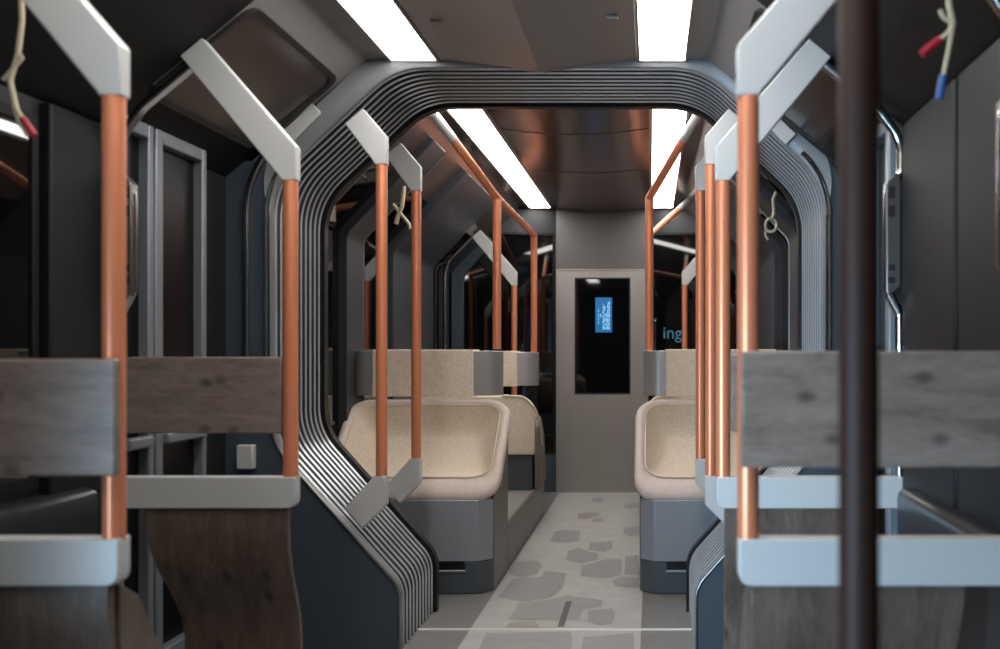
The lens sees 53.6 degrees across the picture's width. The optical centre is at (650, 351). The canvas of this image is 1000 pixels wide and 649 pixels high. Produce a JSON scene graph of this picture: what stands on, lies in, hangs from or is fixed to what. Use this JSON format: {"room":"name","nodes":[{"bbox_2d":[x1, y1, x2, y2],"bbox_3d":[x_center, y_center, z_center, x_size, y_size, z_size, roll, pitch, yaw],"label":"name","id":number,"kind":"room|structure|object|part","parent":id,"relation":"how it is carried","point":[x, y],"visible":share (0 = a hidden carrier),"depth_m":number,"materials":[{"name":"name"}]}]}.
{"room":"vehicle interior","nodes":[
{"label":"vehicle interior","id":0,"kind":"room"},
{"bbox_2d":[0,84,450,504],"bbox_3d":[-1.790,0.260,4.595,0.090,1.980,8.270,0,0,0],"label":"wall","id":1,"kind":"structure","parent":0,"point":[215,183],"depth_m":3.95,"materials":[{"name":"black"}]},
{"bbox_2d":[0,101,38,495],"bbox_3d":[-1.774,-0.145,1.950,0.022,1.070,1.700,0,0,0],"label":"window","id":2,"kind":"structure","parent":1,"relation":"in","point":[19,153],"depth_m":2.72,"materials":[{"name":"black glass"}]},
{"bbox_2d":[0,487,97,534],"bbox_3d":[-1.732,0.682,2.090,0.075,0.535,1.780,0,0,0],"label":"trim","id":3,"kind":"structure","parent":1,"relation":"attached to","point":[72,512],"depth_m":2.77,"materials":[{"name":"grey"}]},
{"bbox_2d":[39,103,101,534],"bbox_3d":[-1.762,0.263,2.960,0.045,1.975,0.280,0,0,0],"label":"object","id":4,"kind":"structure","parent":1,"relation":"attached to","point":[70,143],"depth_m":2.91,"materials":[{"name":"black glass"}]},
{"bbox_2d":[0,0,159,648],"bbox_3d":[-1.447,0.097,2.199,0.646,2.201,0.322,0,0,0],"label":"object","id":5,"kind":"object","parent":1,"relation":"attached to","point":[59,417],"visible":1,"depth_m":2.08,"materials":[{"name":"orange metal"}]},
{"bbox_3d":[-1.454,0.450,2.100,0.632,0.100,0.052,0,0,0],"label":"rail","id":6,"kind":"part","parent":5,"relation":"part of","materials":[{"name":"silver metal"}]},
{"bbox_2d":[101,115,206,648],"bbox_3d":[-1.746,0.210,3.440,0.098,2.040,0.740,0,0,0],"label":"door","id":7,"kind":"structure","parent":1,"relation":"in","point":[166,317],"depth_m":3.48,"materials":[{"name":"grey metal"}]},
{"bbox_3d":[-1.761,0.160,3.248,0.016,1.780,0.155,0,0,0],"label":"pane","id":8,"kind":"part","parent":7,"relation":"part of","materials":[{"name":"clear glass"}]},
{"bbox_3d":[-1.761,0.160,3.575,0.016,1.780,0.300,0,0,0],"label":"pane","id":9,"kind":"part","parent":7,"relation":"part of","materials":[{"name":"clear glass"}]},
{"bbox_2d":[126,39,302,648],"bbox_3d":[-1.452,0.097,3.194,0.635,2.201,0.180,0,0,0],"label":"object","id":10,"kind":"object","parent":1,"relation":"attached to","point":[220,545],"visible":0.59,"depth_m":3.12,"materials":[{"name":"orange metal"}]},
{"bbox_3d":[-1.581,-0.257,3.130,0.304,1.413,0.034,0,0,0],"label":"wall rail","id":11,"kind":"part","parent":10,"relation":"part of","materials":[{"name":"silver metal"}]},
{"bbox_3d":[-1.454,0.450,3.130,0.632,0.100,0.052,0,0,0],"label":"rail","id":12,"kind":"part","parent":10,"relation":"part of","materials":[{"name":"silver metal"}]},
{"bbox_2d":[236,444,255,468],"bbox_3d":[-1.680,0.435,4.035,0.070,0.100,0.040,0,0,0],"label":"switch","id":13,"kind":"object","parent":1,"relation":"attached to","point":[245,453],"depth_m":4.01,"materials":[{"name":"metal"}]},
{"bbox_2d":[242,154,265,356],"bbox_3d":[-1.617,-0.306,4.048,0.167,1.194,0.030,0,0,0],"label":"trim","id":14,"kind":"structure","parent":1,"relation":"attached to","point":[258,165],"depth_m":4.04,"materials":[{"name":"silver metal"}]},
{"bbox_2d":[264,172,278,356],"bbox_3d":[-1.546,-0.277,4.050,0.131,1.124,0.019,0,0,0],"label":"trim","id":15,"kind":"structure","parent":1,"relation":"attached to","point":[275,176],"depth_m":4.04,"materials":[{"name":"silver metal"}]},
{"bbox_2d":[226,161,402,648],"bbox_3d":[-1.411,0.227,4.088,0.728,2.047,0.065,0,0,0],"label":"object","id":16,"kind":"structure","parent":1,"relation":"attached to","point":[347,601],"depth_m":4.05,"materials":[{"name":"grey plastic"}]},
{"bbox_2d":[271,433,400,648],"bbox_3d":[-1.316,0.755,4.050,0.550,0.989,0.012,0,0,0],"label":"trim","id":17,"kind":"structure","parent":1,"relation":"attached to","point":[273,434],"depth_m":4.05,"materials":[{"name":"silver metal"}]},
{"bbox_2d":[336,163,373,202],"bbox_3d":[-1.486,-0.116,5.010,0.493,2.132,0.016,0,0,0],"label":"trim","id":18,"kind":"structure","parent":1,"relation":"attached to","point":[358,178],"depth_m":5.00,"materials":[{"name":"silver metal"}]},
{"bbox_2d":[328,165,388,425],"bbox_3d":[-1.600,-0.291,5.080,0.298,1.383,0.640,0,0,0],"label":"window","id":19,"kind":"structure","parent":1,"relation":"in","point":[358,194],"depth_m":5.28,"materials":[{"name":"grey glass"}]},
{"bbox_2d":[345,109,388,527],"bbox_3d":[-1.186,-0.139,4.060,0.171,1.743,0.047,0,0,0],"label":"pole","id":20,"kind":"object","parent":1,"relation":"attached to","point":[373,498],"visible":1,"depth_m":4.04,"materials":[{"name":"orange metal"}]},
{"bbox_2d":[338,136,445,435],"bbox_3d":[-1.478,0.019,5.570,0.543,2.461,0.300,0,0,0],"label":"trim","id":21,"kind":"structure","parent":1,"relation":"attached to","point":[352,234],"depth_m":5.45,"materials":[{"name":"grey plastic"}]},
{"bbox_2d":[365,192,427,400],"bbox_3d":[-1.600,-0.291,6.040,0.298,1.383,0.600,0,0,0],"label":"window","id":22,"kind":"structure","parent":1,"relation":"in","point":[393,230],"depth_m":6.04,"materials":[{"name":"grey glass"}]},
{"bbox_2d":[392,186,410,228],"bbox_3d":[-1.401,-0.811,5.461,0.114,0.245,0.026,0,0,0],"label":"hanging cable","id":23,"kind":"object","parent":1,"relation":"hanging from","point":[399,210],"visible":0.99,"depth_m":5.45,"materials":[{"name":"beige plastic"}]},
{"bbox_2d":[387,168,470,398],"bbox_3d":[-1.474,0.019,6.430,0.550,2.461,0.140,0,0,0],"label":"trim","id":24,"kind":"structure","parent":1,"relation":"attached to","point":[394,248],"depth_m":6.36,"materials":[{"name":"grey"}]},
{"bbox_2d":[399,177,492,398],"bbox_3d":[-1.488,0.019,7.130,0.521,2.461,1.140,0,0,0],"label":"trim","id":25,"kind":"structure","parent":1,"relation":"attached to","point":[472,200],"depth_m":7.13,"materials":[{"name":"grey plastic"}]},
{"bbox_2d":[433,230,477,349],"bbox_3d":[-1.600,-0.291,8.070,0.298,1.383,0.700,0,0,0],"label":"window","id":26,"kind":"structure","parent":1,"relation":"in","point":[438,269],"depth_m":7.98,"materials":[{"name":"grey glass"}]},
{"bbox_2d":[264,59,831,648],"bbox_3d":[-0.430,-0.020,4.089,2.364,2.540,0.082,0,0,0],"label":"trim","id":27,"kind":"structure","parent":1,"relation":"attached to","point":[347,94],"depth_m":4.06,"materials":[{"name":"grey metal"}]},
{"bbox_2d":[800,151,830,350],"bbox_3d":[0.686,-0.277,4.050,0.131,1.124,0.019,0,0,0],"label":"trim","id":28,"kind":"structure","parent":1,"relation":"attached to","point":[803,154],"depth_m":4.04,"materials":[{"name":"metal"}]},
{"bbox_2d":[0,0,999,176],"bbox_3d":[-0.470,-0.995,1.350,2.610,0.530,5.500,0,0,0],"label":"ceiling","id":29,"kind":"structure","parent":0,"point":[524,35],"depth_m":3.27,"materials":[{"name":"black plastic"}]},
{"bbox_2d":[1,0,37,137],"bbox_3d":[-1.504,-0.689,2.314,0.086,0.357,0.018,0,0,0],"label":"hanging cable","id":30,"kind":"object","parent":29,"relation":"hanging from","point":[22,121],"visible":1,"depth_m":2.31,"materials":[{"name":"beige plastic"}]},
{"bbox_2d":[151,8,335,147],"bbox_3d":[-1.461,-0.979,3.574,0.364,0.303,0.852,0,0,0],"label":"ceiling panel","id":31,"kind":"object","parent":29,"relation":"attached to","point":[284,76],"visible":0.66,"depth_m":3.51,"materials":[{"name":"black plastic"}]},
{"bbox_2d":[284,104,320,140],"bbox_3d":[-1.458,-0.948,4.042,0.171,0.171,0.016,0,0,0],"label":"trim","id":32,"kind":"structure","parent":29,"relation":"attached to","point":[307,117],"depth_m":4.03,"materials":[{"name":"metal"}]},
{"bbox_2d":[334,0,439,61],"bbox_3d":[-0.987,-1.222,2.180,0.210,0.020,3.760,0,0,0],"label":"recessed light","id":33,"kind":"object","parent":29,"relation":"in","point":[386,24],"visible":1,"depth_m":3.67,"materials":[{"name":"white plastic"}]},
{"bbox_2d":[430,20,442,25],"bbox_3d":[-0.782,-1.203,3.554,0.044,0.016,0.024,0,0,0],"label":"clip","id":34,"kind":"object","parent":29,"relation":"attached to","point":[433,22],"visible":1,"depth_m":3.54,"materials":[{"name":"grey metal"}]},
{"bbox_2d":[606,15,617,20],"bbox_3d":[-0.141,-1.205,3.502,0.044,0.016,0.024,0,0,0],"label":"clip","id":35,"kind":"object","parent":29,"relation":"attached to","point":[608,17],"visible":1,"depth_m":3.49,"materials":[{"name":"grey metal"}]},
{"bbox_2d":[634,0,694,61],"bbox_3d":[0.047,-1.222,2.180,0.210,0.020,3.760,0,0,0],"label":"recessed light","id":36,"kind":"object","parent":29,"relation":"in","point":[663,27],"visible":1,"depth_m":3.67,"materials":[{"name":"white plastic"}]},
{"bbox_2d":[771,119,795,144],"bbox_3d":[0.517,-0.948,4.042,0.171,0.171,0.016,0,0,0],"label":"trim","id":37,"kind":"structure","parent":29,"relation":"attached to","point":[781,130],"depth_m":4.03,"materials":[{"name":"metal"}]},
{"bbox_2d":[735,8,837,147],"bbox_3d":[0.521,-0.979,3.574,0.364,0.303,0.852,0,0,0],"label":"ceiling hatch","id":38,"kind":"object","parent":29,"relation":"attached to","point":[814,115],"visible":0.38,"depth_m":3.63,"materials":[{"name":"black"}]},
{"bbox_3d":[0.524,-0.983,3.572,0.318,0.263,0.805,0,0,0],"label":"panel","id":39,"kind":"part","parent":38,"relation":"part of","materials":[{"name":"grey metal"}]},
{"bbox_2d":[919,0,955,99],"bbox_3d":[0.610,-0.656,2.068,0.079,0.238,0.018,0,0,0],"label":"hanging cable","id":40,"kind":"object","parent":29,"relation":"hanging from","point":[949,33],"visible":1,"depth_m":2.06,"materials":[{"name":"beige plastic"}]},
{"bbox_3d":[0.628,-0.678,2.068,0.042,0.193,0.013,0,0,0],"label":"cord","id":41,"kind":"part","parent":40,"relation":"part of","materials":[{"name":"beige plastic"}]},
{"bbox_2d":[403,492,693,648],"bbox_3d":[-0.470,1.278,3.665,2.800,0.065,10.130,0,0,0],"label":"floor","id":42,"kind":"structure","parent":0,"point":[574,582],"depth_m":4.89,"materials":[{"name":"grey"}]},
{"bbox_2d":[338,399,510,592],"bbox_3d":[-1.262,0.758,5.380,0.945,0.975,0.752,0,0,0],"label":"seat","id":43,"kind":"object","parent":42,"relation":"on","point":[460,503],"visible":0.69,"depth_m":5.30,"materials":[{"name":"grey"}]},
{"bbox_2d":[356,350,502,396],"bbox_3d":[-1.292,0.121,5.660,0.865,0.270,0.214,0,0,0],"label":"seat backrest","id":44,"kind":"object","parent":43,"relation":"attached to","point":[444,373],"visible":0.82,"depth_m":5.55,"materials":[{"name":"beige fabric"}]},
{"bbox_3d":[-1.281,1.165,5.282,0.908,0.162,0.535,0,0,0],"label":"kick plate","id":45,"kind":"part","parent":43,"relation":"part of","materials":[{"name":"grey"}]},
{"bbox_3d":[-0.832,0.823,5.344,0.022,0.845,0.508,0,0,0],"label":"panel","id":46,"kind":"part","parent":43,"relation":"part of","materials":[{"name":"grey plastic"}]},
{"bbox_2d":[443,230,517,394],"bbox_3d":[-1.412,0.122,8.030,0.614,2.253,0.047,0,0,0],"label":"pole","id":47,"kind":"object","parent":42,"relation":"on","point":[485,244],"visible":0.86,"depth_m":8.01,"materials":[{"name":"orange metal"}]},
{"bbox_3d":[-1.574,-0.174,8.030,0.291,1.647,0.034,0,0,0],"label":"wall rail","id":48,"kind":"part","parent":47,"relation":"part of","materials":[{"name":"silver metal"}]},
{"bbox_2d":[507,482,543,567],"bbox_3d":[-1.284,1.119,6.572,0.913,0.262,1.915,0,0,0],"label":"platform","id":49,"kind":"object","parent":42,"relation":"on","point":[525,507],"visible":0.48,"depth_m":6.42,"materials":[{"name":"grey plastic"}]},
{"bbox_2d":[421,394,545,489],"bbox_3d":[-1.268,0.651,7.239,0.934,0.694,0.523,0,0,0],"label":"seat","id":50,"kind":"object","parent":49,"relation":"on","point":[526,440],"visible":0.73,"depth_m":7.00,"materials":[{"name":"grey fabric"}]},
{"bbox_2d":[421,395,535,454],"bbox_3d":[-1.286,0.527,7.055,0.898,0.425,0.130,0,0,0],"label":"cushion","id":51,"kind":"object","parent":50,"relation":"on","point":[522,432],"depth_m":6.99,"materials":[{"name":"beige fabric"}]},
{"bbox_2d":[503,351,538,385],"bbox_3d":[-1.292,0.127,7.460,0.865,0.268,0.214,0,0,0],"label":"headrest cover","id":52,"kind":"object","parent":50,"relation":"attached to","point":[519,368],"visible":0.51,"depth_m":7.36,"materials":[{"name":"grey fabric"}]},
{"bbox_3d":[-0.825,0.728,7.249,0.028,0.515,0.499,0,0,0],"label":"panel","id":53,"kind":"part","parent":50,"relation":"part of","materials":[{"name":"grey plastic"}]},
{"bbox_2d":[275,69,822,647],"bbox_3d":[-0.430,-0.015,4.399,2.480,2.530,0.642,0,0,0],"label":"gangway bellows","id":54,"kind":"object","parent":42,"relation":"on","point":[337,159],"visible":0.58,"depth_m":4.45,"materials":[{"name":"grey rubber"}]},
{"bbox_2d":[389,143,421,502],"bbox_3d":[-1.201,-0.139,4.720,0.171,1.743,0.047,0,0,0],"label":"pole","id":55,"kind":"object","parent":54,"relation":"attached to","point":[408,478],"visible":0.9,"depth_m":4.70,"materials":[{"name":"orange metal"}]},
{"bbox_2d":[695,156,704,491],"bbox_3d":[0.301,-0.139,4.720,0.171,1.743,0.047,0,0,0],"label":"pole","id":56,"kind":"object","parent":54,"relation":"attached to","point":[700,167],"visible":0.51,"depth_m":4.70,"materials":[{"name":"orange metal"}]},
{"bbox_2d":[705,109,736,522],"bbox_3d":[0.311,-0.139,4.060,0.171,1.743,0.047,0,0,0],"label":"pole","id":57,"kind":"object","parent":54,"relation":"attached to","point":[728,120],"visible":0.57,"depth_m":4.04,"materials":[{"name":"orange metal"}]},
{"bbox_2d":[682,257,695,348],"bbox_3d":[0.562,0.122,8.030,0.614,2.253,0.047,0,0,0],"label":"pole","id":58,"kind":"object","parent":42,"relation":"on","point":[689,272],"visible":0.14,"depth_m":8.01,"materials":[{"name":"orange metal"}]},
{"bbox_2d":[634,399,760,592],"bbox_3d":[0.383,0.758,5.380,0.945,0.975,0.752,0,0,0],"label":"seat","id":59,"kind":"object","parent":42,"relation":"on","point":[674,514],"visible":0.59,"depth_m":5.07,"materials":[{"name":"beige fabric"},{"name":"beige leather"},{"name":"grey plastic"}]},
{"bbox_3d":[-0.048,0.823,5.344,0.022,0.845,0.508,0,0,0],"label":"panel","id":60,"kind":"part","parent":59,"relation":"part of","materials":[{"name":"grey plastic"}]},
{"bbox_3d":[0.401,1.165,5.282,0.908,0.162,0.535,0,0,0],"label":"kick plate","id":61,"kind":"part","parent":59,"relation":"part of","materials":[{"name":"grey"}]},
{"bbox_2d":[643,349,775,396],"bbox_3d":[0.400,0.120,5.660,0.890,0.272,0.214,0,0,0],"label":"headrest cover","id":62,"kind":"object","parent":59,"relation":"attached to","point":[669,372],"visible":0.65,"depth_m":5.55,"materials":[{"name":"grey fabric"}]},
{"bbox_2d":[838,0,879,648],"bbox_3d":[0.263,0.020,1.230,0.051,2.460,0.051,0,0,0],"label":"pole","id":63,"kind":"object","parent":42,"relation":"on","point":[858,20],"visible":1,"depth_m":1.21,"materials":[{"name":"brown metal"}]},
{"bbox_3d":[0.404,1.119,6.573,0.913,0.262,1.915,0,0,0],"label":"platform","id":64,"kind":"object","parent":42,"relation":"on","visible":0},
{"bbox_2d":[651,396,730,400],"bbox_3d":[0.388,0.651,7.239,0.934,0.694,0.523,0,0,0],"label":"seat","id":65,"kind":"object","parent":64,"relation":"on","point":[655,397],"visible":0.12,"depth_m":6.99,"materials":[{"name":"grey fabric"}]},
{"bbox_2d":[655,397,730,399],"bbox_3d":[0.406,0.527,7.055,0.898,0.425,0.130,0,0,0],"label":"cushion","id":66,"kind":"object","parent":65,"relation":"on","point":[656,398],"depth_m":6.99,"materials":[{"name":"beige fabric"}]},
{"bbox_2d":[544,454,555,491],"bbox_3d":[-1.308,1.080,8.607,0.956,0.340,0.049,0,0,-12],"label":"wall","id":67,"kind":"structure","parent":0,"point":[550,459],"depth_m":8.67,"materials":[{"name":"grey"}]},
{"bbox_2d":[451,236,492,349],"bbox_3d":[-1.551,-0.049,8.445,0.358,1.917,0.070,0,0,0],"label":"trim","id":68,"kind":"structure","parent":67,"relation":"attached to","point":[458,275],"depth_m":8.41,"materials":[{"name":"grey plastic"}]},
{"bbox_2d":[464,232,553,453],"bbox_3d":[-1.288,-0.075,8.600,0.872,1.970,0.039,0,0,-12],"label":"window","id":69,"kind":"structure","parent":67,"relation":"in","point":[515,246],"depth_m":8.62,"materials":[{"name":"black glass"}]},
{"bbox_2d":[373,109,736,238],"bbox_3d":[-0.440,-1.000,6.685,2.610,0.640,3.990,0,0,0],"label":"ceiling","id":70,"kind":"structure","parent":0,"point":[583,160],"depth_m":6.16,"materials":[{"name":"brown metal"}]},
{"bbox_2d":[429,112,536,351],"bbox_3d":[-1.062,-0.631,6.526,0.373,1.263,3.020,0,0,0],"label":"handrail","id":71,"kind":"object","parent":70,"relation":"attached to","point":[499,202],"visible":0.98,"depth_m":5.66,"materials":[{"name":"orange metal"}]},
{"bbox_3d":[-1.016,-1.021,6.542,0.279,0.289,2.684,0,0,0],"label":"rail","id":72,"kind":"part","parent":71,"relation":"part of","materials":[{"name":"orange metal"}]},
{"bbox_2d":[446,109,551,207],"bbox_3d":[-0.979,-1.282,6.675,0.206,0.020,3.850,0,0,0],"label":"recessed light","id":73,"kind":"object","parent":70,"relation":"in","point":[478,125],"visible":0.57,"depth_m":6.22,"materials":[{"name":"white plastic"}]},
{"bbox_2d":[650,109,688,207],"bbox_3d":[0.099,-1.282,6.675,0.206,0.020,3.850,0,0,0],"label":"recessed light","id":74,"kind":"object","parent":70,"relation":"in","point":[666,125],"visible":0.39,"depth_m":6.04,"materials":[{"name":"white plastic"}]},
{"bbox_2d":[645,114,700,350],"bbox_3d":[0.150,-0.635,6.526,0.370,1.270,3.021,0,0,0],"label":"handrail","id":75,"kind":"object","parent":70,"relation":"attached to","point":[650,230],"visible":0.92,"depth_m":5.66,"materials":[{"name":"orange metal"}]},
{"bbox_3d":[0.105,-1.024,6.542,0.276,0.294,2.685,0,0,0],"label":"rail","id":76,"kind":"part","parent":75,"relation":"part of","materials":[{"name":"orange metal"}]},
{"bbox_2d":[764,192,777,239],"bbox_3d":[0.632,-0.716,5.116,0.076,0.258,0.036,0,0,0],"label":"hanging cable","id":77,"kind":"object","parent":70,"relation":"hanging from","point":[775,193],"visible":1,"depth_m":5.11,"materials":[{"name":"beige plastic"}]},
{"bbox_2d":[491,234,648,453],"bbox_3d":[-0.440,-0.200,8.716,2.660,2.220,0.028,0,0,0],"label":"wall","id":78,"kind":"structure","parent":0,"point":[554,234],"depth_m":8.70,"materials":[{"name":"black"}]},
{"bbox_2d":[501,207,555,233],"bbox_3d":[-1.157,-1.185,8.622,0.645,0.250,0.026,0,0,-12],"label":"trim","id":79,"kind":"structure","parent":78,"relation":"attached to","point":[541,220],"depth_m":8.64,"materials":[{"name":"black"}]},
{"bbox_2d":[556,209,644,268],"bbox_3d":[-0.435,-1.020,8.695,0.820,0.580,0.070,0,0,0],"label":"trim","id":80,"kind":"structure","parent":78,"relation":"attached to","point":[584,240],"depth_m":8.66,"materials":[{"name":"grey metal"}]},
{"bbox_2d":[556,269,644,270],"bbox_3d":[-0.435,-0.730,8.656,0.820,0.016,0.012,0,0,0],"label":"trim","id":81,"kind":"structure","parent":78,"relation":"attached to","point":[556,269],"depth_m":8.65,"materials":[{"name":"grey metal"}]},
{"bbox_2d":[556,271,647,491],"bbox_3d":[-0.435,0.264,8.681,0.820,1.972,0.058,0,0,0],"label":"door","id":82,"kind":"structure","parent":78,"relation":"in","point":[599,375],"depth_m":8.65,"materials":[{"name":"taupe-grey painted metal"},{"name":"glass"}]},
{"bbox_3d":[-0.431,-0.143,8.682,0.497,1.037,0.035,0,0,0],"label":"pane","id":83,"kind":"part","parent":82,"relation":"part of","materials":[{"name":"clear glass"}]},
{"bbox_2d":[595,298,611,331],"bbox_3d":[-0.421,-0.330,8.656,0.147,0.310,0.016,0,0,0],"label":"display screen","id":84,"kind":"object","parent":82,"relation":"attached to","point":[603,306],"visible":1,"depth_m":8.65,"materials":[{"name":"blue"}]},
{"bbox_2d":[654,208,695,232],"bbox_3d":[0.282,-1.185,8.623,0.634,0.250,0.026,0,0,12],"label":"trim","id":85,"kind":"structure","parent":78,"relation":"attached to","point":[682,222],"depth_m":8.62,"materials":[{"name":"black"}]},
{"bbox_3d":[0.865,0.260,1.350,0.060,1.980,5.500,0,0,0],"label":"wall","id":86,"kind":"structure","parent":0,"visible":0},
{"bbox_2d":[694,161,837,648],"bbox_3d":[0.511,0.227,4.088,0.648,2.047,0.065,0,0,0],"label":"trim","id":87,"kind":"structure","parent":86,"relation":"attached to","point":[710,600],"depth_m":4.05,"materials":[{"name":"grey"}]},
{"bbox_2d":[715,39,901,648],"bbox_3d":[0.518,0.097,3.194,0.623,2.201,0.180,0,0,0],"label":"standing perch","id":88,"kind":"object","parent":86,"relation":"attached to","point":[788,504],"visible":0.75,"depth_m":3.11,"materials":[{"name":"orange metal"}]},
{"bbox_3d":[0.520,0.450,3.130,0.620,0.100,0.052,0,0,0],"label":"rail","id":89,"kind":"part","parent":88,"relation":"part of","materials":[{"name":"silver metal"}]},
{"bbox_3d":[0.671,-0.257,3.130,0.304,1.413,0.034,0,0,0],"label":"wall rail","id":90,"kind":"part","parent":88,"relation":"part of","materials":[{"name":"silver metal"}]},
{"bbox_2d":[827,157,837,175],"bbox_3d":[0.752,-0.306,4.048,0.157,1.194,0.030,0,0,0],"label":"trim","id":91,"kind":"structure","parent":86,"relation":"attached to","point":[834,164],"depth_m":4.04,"materials":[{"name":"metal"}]},
{"bbox_2d":[736,0,999,648],"bbox_3d":[0.507,0.097,2.199,0.645,2.201,0.322,0,0,0],"label":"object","id":92,"kind":"object","parent":86,"relation":"attached to","point":[939,409],"visible":1,"depth_m":2.07,"materials":[{"name":"orange metal"}]},
{"bbox_3d":[0.509,0.450,2.100,0.642,0.100,0.052,0,0,0],"label":"rail","id":93,"kind":"part","parent":92,"relation":"part of","materials":[{"name":"silver metal"}]},
{"bbox_3d":[0.671,-0.257,2.100,0.304,1.413,0.034,0,0,0],"label":"wall rail","id":94,"kind":"part","parent":92,"relation":"part of","materials":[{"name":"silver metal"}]},
{"bbox_2d":[880,116,902,534],"bbox_3d":[0.806,0.210,3.510,0.098,2.040,0.760,0,0,0],"label":"door","id":95,"kind":"structure","parent":86,"relation":"in","point":[888,516],"depth_m":3.21,"materials":[{"name":"grey metal"}]},
{"bbox_3d":[0.821,0.160,3.348,0.016,1.780,0.235,0,0,0],"label":"pane","id":96,"kind":"part","parent":95,"relation":"part of","materials":[{"name":"glass"}]},
{"bbox_2d":[902,78,957,508],"bbox_3d":[0.823,0.263,2.833,0.045,1.975,0.535,0,0,0],"label":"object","id":97,"kind":"structure","parent":86,"relation":"attached to","point":[930,136],"depth_m":2.78,"materials":[{"name":"black plastic"}]},
{"bbox_2d":[897,487,999,648],"bbox_3d":[0.792,0.682,2.090,0.075,0.535,1.780,0,0,0],"label":"trim","id":98,"kind":"structure","parent":86,"relation":"attached to","point":[918,513],"depth_m":2.36,"materials":[{"name":"grey"}]},
{"bbox_2d":[958,38,999,532],"bbox_3d":[0.823,0.263,1.870,0.045,1.975,1.340,0,0,0],"label":"trim","id":99,"kind":"structure","parent":86,"relation":"attached to","point":[979,83],"depth_m":2.37,"materials":[{"name":"black plastic"}]},
{"bbox_3d":[0.895,0.285,6.700,0.060,1.930,4.060,0,0,0],"label":"wall","id":100,"kind":"structure","parent":0,"visible":0},
{"bbox_2d":[695,199,770,348],"bbox_3d":[0.609,0.019,7.130,0.521,2.461,1.140,0,0,0],"label":"trim","id":101,"kind":"structure","parent":100,"relation":"attached to","point":[764,254],"depth_m":7.17,"materials":[{"name":"grey"}]},
{"bbox_2d":[730,238,736,259],"bbox_3d":[0.720,-0.291,8.070,0.298,1.383,0.700,0,0,0],"label":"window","id":102,"kind":"structure","parent":100,"relation":"in","point":[733,247],"depth_m":8.08,"materials":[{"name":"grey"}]},
{"bbox_2d":[730,253,736,278],"bbox_3d":[0.671,-0.049,8.445,0.358,1.917,0.070,0,0,0],"label":"trim","id":103,"kind":"structure","parent":100,"relation":"attached to","point":[733,262],"depth_m":8.41,"materials":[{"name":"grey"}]},
{"bbox_2d":[730,193,781,350],"bbox_3d":[0.594,0.019,6.430,0.550,2.461,0.140,0,0,0],"label":"trim","id":104,"kind":"structure","parent":100,"relation":"attached to","point":[771,245],"depth_m":6.36,"materials":[{"name":"grey"}]},
{"bbox_2d":[731,173,796,350],"bbox_3d":[0.598,0.019,5.570,0.543,2.461,0.300,0,0,0],"label":"trim","id":105,"kind":"structure","parent":100,"relation":"attached to","point":[786,222],"depth_m":5.52,"materials":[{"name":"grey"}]},
{"bbox_2d":[759,211,787,350],"bbox_3d":[0.720,-0.291,6.040,0.298,1.383,0.600,0,0,0],"label":"window","id":106,"kind":"structure","parent":100,"relation":"in","point":[777,236],"depth_m":6.19,"materials":[{"name":"grey"}]},
{"bbox_2d":[759,171,794,218],"bbox_3d":[0.720,-0.291,5.080,0.298,1.383,0.640,0,0,0],"label":"window","id":107,"kind":"structure","parent":100,"relation":"in","point":[763,179],"depth_m":5.29,"materials":[{"name":"grey glass"}]},
{"bbox_3d":[0.433,1.080,8.608,0.915,0.340,0.245,0,0,0],"label":"wall","id":108,"kind":"structure","parent":0,"visible":0},
{"bbox_2d":[649,232,736,400],"bbox_3d":[0.402,-0.075,8.575,0.872,1.970,0.090,0,0,12],"label":"window","id":109,"kind":"structure","parent":108,"relation":"in","point":[673,252],"depth_m":8.63,"materials":[{"name":"black glass"}]},
{"bbox_3d":[0.040,-0.128,8.636,0.018,0.353,0.061,0,0,0],"label":"handle","id":110,"kind":"part","parent":109,"relation":"part of","materials":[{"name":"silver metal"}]},
{"bbox_3d":[0.193,-0.152,8.629,0.168,0.134,0.004,0,0,12],"label":"glass lettering","id":111,"kind":"part","parent":109,"relation":"part of"}
]}

